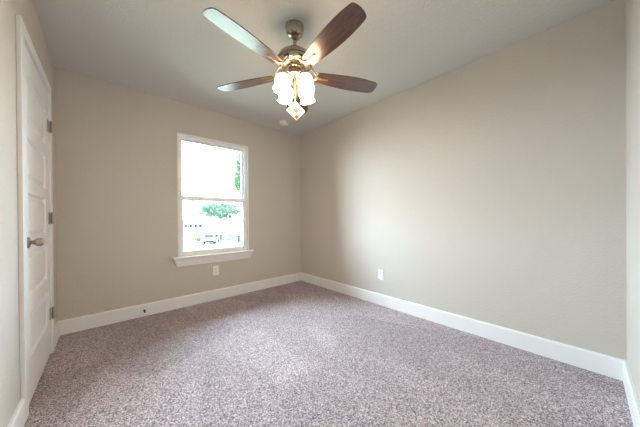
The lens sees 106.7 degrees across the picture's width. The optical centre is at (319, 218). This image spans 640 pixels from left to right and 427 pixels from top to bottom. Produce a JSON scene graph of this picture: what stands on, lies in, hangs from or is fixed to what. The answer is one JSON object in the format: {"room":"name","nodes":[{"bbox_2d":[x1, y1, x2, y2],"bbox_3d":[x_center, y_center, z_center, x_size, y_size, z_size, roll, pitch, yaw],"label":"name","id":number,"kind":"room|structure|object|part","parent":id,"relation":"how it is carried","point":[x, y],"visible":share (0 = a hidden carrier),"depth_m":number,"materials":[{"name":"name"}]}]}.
{"room":"empty bedroom","nodes":[
{"label":"empty bedroom","id":0,"kind":"room"},
{"bbox_2d":[0,0,56,426],"bbox_3d":[-1.308,-0.160,0.861,0.120,2.440,3.385,-1,0,-42],"label":"wall","id":1,"kind":"structure","parent":0,"point":[9,251],"depth_m":1.13,"materials":[{"name":"grey paint"}]},
{"bbox_2d":[7,321,59,426],"bbox_3d":[-1.243,0.993,0.905,0.016,0.132,3.369,-1,0,-42],"label":"baseboard","id":2,"kind":"structure","parent":1,"relation":"attached to","point":[17,419],"depth_m":1.19,"materials":[{"name":"white paint"}]},
{"bbox_2d":[16,14,54,421],"bbox_3d":[-1.855,0.005,1.573,0.018,2.112,0.930,-1,0,-42],"label":"trim","id":3,"kind":"structure","parent":1,"relation":"attached to","point":[23,39],"depth_m":1.24,"materials":[{"name":"white paint"}]},
{"bbox_2d":[25,46,54,403],"bbox_3d":[-1.856,0.038,1.590,0.098,2.023,0.801,-1,0,-42],"label":"door","id":4,"kind":"structure","parent":1,"relation":"in","point":[36,96],"depth_m":1.54,"materials":[{"name":"white paint"}]},
{"bbox_3d":[-1.629,0.135,1.366,0.062,0.064,0.064,-1,0,-42],"label":"knob","id":5,"kind":"part","parent":4,"relation":"part of","materials":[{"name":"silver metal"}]},
{"bbox_2d":[54,67,300,320],"bbox_3d":[-1.442,-0.168,3.090,2.904,2.440,0.108,-1,0,-42],"label":"wall","id":6,"kind":"structure","parent":0,"point":[116,145],"depth_m":2.56,"materials":[{"name":"grey paint"}]},
{"bbox_2d":[57,272,301,334],"bbox_3d":[-1.347,0.985,3.088,2.784,0.132,0.016,-1,0,-42],"label":"baseboard","id":7,"kind":"structure","parent":6,"relation":"attached to","point":[76,324],"depth_m":2.69,"materials":[{"name":"white paint"}]},
{"bbox_2d":[173,132,253,266],"bbox_3d":[-1.368,-0.228,3.120,0.994,1.586,0.164,-1,0,-42],"label":"window","id":8,"kind":"structure","parent":6,"relation":"in","point":[203,256],"depth_m":3.09,"materials":[{"name":"white paint"}]},
{"bbox_3d":[-1.409,-0.616,3.161,0.798,0.722,0.024,-1,0,-42],"label":"sash","id":9,"kind":"part","parent":8,"relation":"part of","materials":[{"name":"clear glass"}]},
{"bbox_3d":[-1.384,0.083,3.142,0.810,0.688,0.028,-1,0,-42],"label":"sash","id":10,"kind":"part","parent":8,"relation":"part of","materials":[{"name":"clear glass"}]},
{"bbox_3d":[-1.338,0.460,3.096,0.994,0.022,0.092,-1,0,-42],"label":"sill","id":11,"kind":"part","parent":8,"relation":"part of","materials":[{"name":"white paint"}]},
{"bbox_2d":[213,266,218,275],"bbox_3d":[-1.353,0.673,3.089,0.074,0.120,0.009,-1,0,-42],"label":"power outlet","id":12,"kind":"object","parent":6,"relation":"attached to","point":[215,268],"visible":1,"depth_m":3.08,"materials":[{"name":"plastic"}]},
{"bbox_2d":[32,0,613,135],"bbox_3d":[-0.235,-1.467,1.823,3.024,0.150,3.613,-1,0,-42],"label":"ceiling","id":13,"kind":"structure","parent":0,"point":[169,49],"depth_m":1.87,"materials":[{"name":"white paint"}]},
{"bbox_2d":[279,120,288,125],"bbox_3d":[-0.517,-1.375,3.434,0.136,0.044,0.136,-1,0,-42],"label":"smoke detector","id":14,"kind":"object","parent":13,"relation":"attached to","point":[282,122],"visible":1,"depth_m":3.39,"materials":[{"name":"plastic"}]},
{"bbox_2d":[203,2,376,113],"bbox_3d":[-0.172,-1.098,1.690,1.270,0.588,1.252,-1,0,-42],"label":"ceiling fan","id":15,"kind":"object","parent":13,"relation":"hanging from","point":[295,62],"visible":0.98,"depth_m":1.61,"materials":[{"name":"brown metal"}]},
{"bbox_3d":[-0.426,-1.051,1.394,0.138,0.006,0.501,14,9,35],"label":"blade","id":16,"kind":"part","parent":15,"relation":"part of","materials":[{"name":"brown wood"}]},
{"bbox_3d":[-0.577,-1.052,1.858,0.501,0.006,0.138,0,12,18],"label":"blade","id":17,"kind":"part","parent":15,"relation":"part of","materials":[{"name":"brown wood"}]},
{"bbox_3d":[-0.258,-0.943,1.653,0.117,0.114,0.117,0,-14,45],"label":"lamp shade","id":18,"kind":"part","parent":15,"relation":"part of","materials":[{"name":"white glass"}]},
{"bbox_3d":[-0.258,-0.944,1.808,0.117,0.114,0.117,-1,14,-45],"label":"lamp shade","id":19,"kind":"part","parent":15,"relation":"part of","materials":[{"name":"white glass"}]},
{"bbox_3d":[-0.181,-0.945,1.730,0.036,0.144,0.036,-1,0,-42],"label":"stem","id":20,"kind":"part","parent":15,"relation":"part of","materials":[{"name":"gold metal"}]},
{"bbox_2d":[287,101,304,119],"bbox_3d":[-0.170,-0.760,1.672,0.136,0.139,0.004,-1,0,-18],"label":"tag","id":21,"kind":"object","parent":15,"relation":"hanging from","point":[294,110],"visible":1,"depth_m":1.67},
{"bbox_2d":[293,108,298,118],"bbox_3d":[-0.169,-0.740,1.672,0.044,0.082,0.001,-1,0,-18],"label":"picture","id":22,"kind":"object","parent":21,"relation":"attached to","point":[295,110],"depth_m":1.67},
{"bbox_3d":[-0.182,-1.056,2.145,0.138,0.006,0.501,-12,0,0],"label":"blade","id":23,"kind":"part","parent":15,"relation":"part of","materials":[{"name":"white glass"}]},
{"bbox_3d":[-0.104,-0.944,1.653,0.117,0.114,0.117,-1,-14,-45],"label":"lamp shade","id":24,"kind":"part","parent":15,"relation":"part of","materials":[{"name":"white glass"}]},
{"bbox_3d":[-0.104,-0.945,1.808,0.117,0.114,0.117,0,14,45],"label":"lamp shade","id":25,"kind":"part","parent":15,"relation":"part of","materials":[{"name":"white glass"}]},
{"bbox_3d":[0.062,-1.055,1.394,0.138,0.006,0.501,14,-8,-35],"label":"blade","id":26,"kind":"part","parent":15,"relation":"part of","materials":[{"name":"brown wood"}]},
{"bbox_3d":[0.213,-1.058,1.858,0.501,0.006,0.138,-1,-12,-18],"label":"blade","id":27,"kind":"part","parent":15,"relation":"part of","materials":[{"name":"brown wood"}]},
{"bbox_2d":[24,281,632,426],"bbox_3d":[-0.219,1.123,1.837,3.024,0.150,3.625,-1,0,-42],"label":"floor","id":28,"kind":"structure","parent":0,"point":[299,353],"depth_m":1.59,"materials":[{"name":"carpet"}]},
{"bbox_2d":[300,0,626,359],"bbox_3d":[0.854,-0.184,2.799,0.120,2.440,3.613,-1,0,-42],"label":"wall","id":29,"kind":"structure","parent":0,"point":[491,188],"depth_m":1.99,"materials":[{"name":"grey paint"}]},
{"bbox_2d":[378,269,383,279],"bbox_3d":[0.729,0.672,2.852,0.009,0.120,0.074,-1,0,-42],"label":"power outlet","id":30,"kind":"object","parent":29,"relation":"attached to","point":[380,272],"visible":1,"depth_m":2.85,"materials":[{"name":"plastic"}]},
{"bbox_2d":[301,273,626,380],"bbox_3d":[0.814,0.970,2.757,0.016,0.132,3.369,-1,0,-42],"label":"baseboard","id":31,"kind":"structure","parent":29,"relation":"attached to","point":[599,363],"depth_m":2.00,"materials":[{"name":"white paint"}]},
{"bbox_2d":[626,0,639,403],"bbox_3d":[0.899,-0.176,0.490,2.904,2.440,0.120,-1,0,-42],"label":"wall","id":32,"kind":"structure","parent":0,"point":[632,6],"depth_m":1.30,"materials":[{"name":"grey paint"}]},
{"bbox_2d":[623,361,639,426],"bbox_3d":[0.907,0.978,0.585,2.752,0.132,0.016,-1,0,-42],"label":"baseboard","id":33,"kind":"structure","parent":32,"relation":"attached to","point":[634,406],"depth_m":1.26,"materials":[{"name":"white paint"}]},
{"label":"outside","id":34,"kind":"structure","parent":0,"visible":0},
{"bbox_2d":[183,225,241,249],"bbox_3d":[-30.233,4.359,70.996,130.000,0.300,134.000,-1,0,-42],"label":"lawn","id":35,"kind":"structure","parent":34,"point":[188,239],"depth_m":42.37,"materials":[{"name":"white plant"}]},
{"bbox_2d":[183,219,204,233],"bbox_3d":[-37.987,2.243,71.282,6.200,4.150,7.800,-1,0,-28],"label":"house","id":36,"kind":"structure","parent":35,"relation":"on","point":[190,226],"depth_m":68.46,"materials":[{"name":"white"}]},
{"bbox_2d":[194,234,201,241],"bbox_3d":[-21.713,3.485,42.413,1.436,1.649,1.563,0,0,7],"label":"shrub","id":37,"kind":"object","parent":35,"relation":"on","point":[199,238],"visible":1,"depth_m":42.20,"materials":[{"name":"green plant"}]},
{"bbox_2d":[203,234,219,243],"bbox_3d":[-18.891,3.427,41.474,1.820,1.619,4.610,0,0,-12],"label":"parked car","id":38,"kind":"object","parent":35,"relation":"on","point":[207,237],"visible":0.99,"depth_m":39.68,"materials":[{"name":"white paint"}]},
{"bbox_2d":[183,196,241,227],"bbox_3d":[-28.832,-1.032,67.996,19.957,10.592,9.709,-1,0,-42],"label":"leafy tree","id":39,"kind":"object","parent":35,"relation":"on","point":[216,211],"visible":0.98,"depth_m":66.32,"materials":[{"name":"green plant"}]},
{"bbox_2d":[211,228,241,236],"bbox_3d":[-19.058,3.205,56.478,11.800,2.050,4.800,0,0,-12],"label":"house","id":40,"kind":"structure","parent":35,"relation":"on","point":[232,231],"depth_m":54.20,"materials":[{"name":"white"}]},
{"bbox_2d":[219,234,241,241],"bbox_3d":[-14.433,3.545,42.185,16.500,1.410,0.175,0,0,35],"label":"fence","id":41,"kind":"object","parent":35,"relation":"on","point":[237,237],"visible":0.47,"depth_m":43.43,"materials":[{"name":"white"}]},
{"bbox_2d":[228,151,241,203],"bbox_3d":[-7.302,-1.609,22.822,2.960,11.762,2.952,-1,0,-42],"label":"leafy tree","id":42,"kind":"object","parent":35,"relation":"on","point":[236,179],"visible":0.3,"depth_m":22.18,"materials":[{"name":"green plant"}]},
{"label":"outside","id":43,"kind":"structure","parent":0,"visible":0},
{"bbox_2d":[183,241,189,250],"bbox_3d":[-55.352,4.510,51.070,66.000,0.100,110.000,-1,0,-42],"label":"street","id":44,"kind":"structure","parent":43,"point":[185,248],"depth_m":35.07,"materials":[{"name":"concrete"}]}
]}

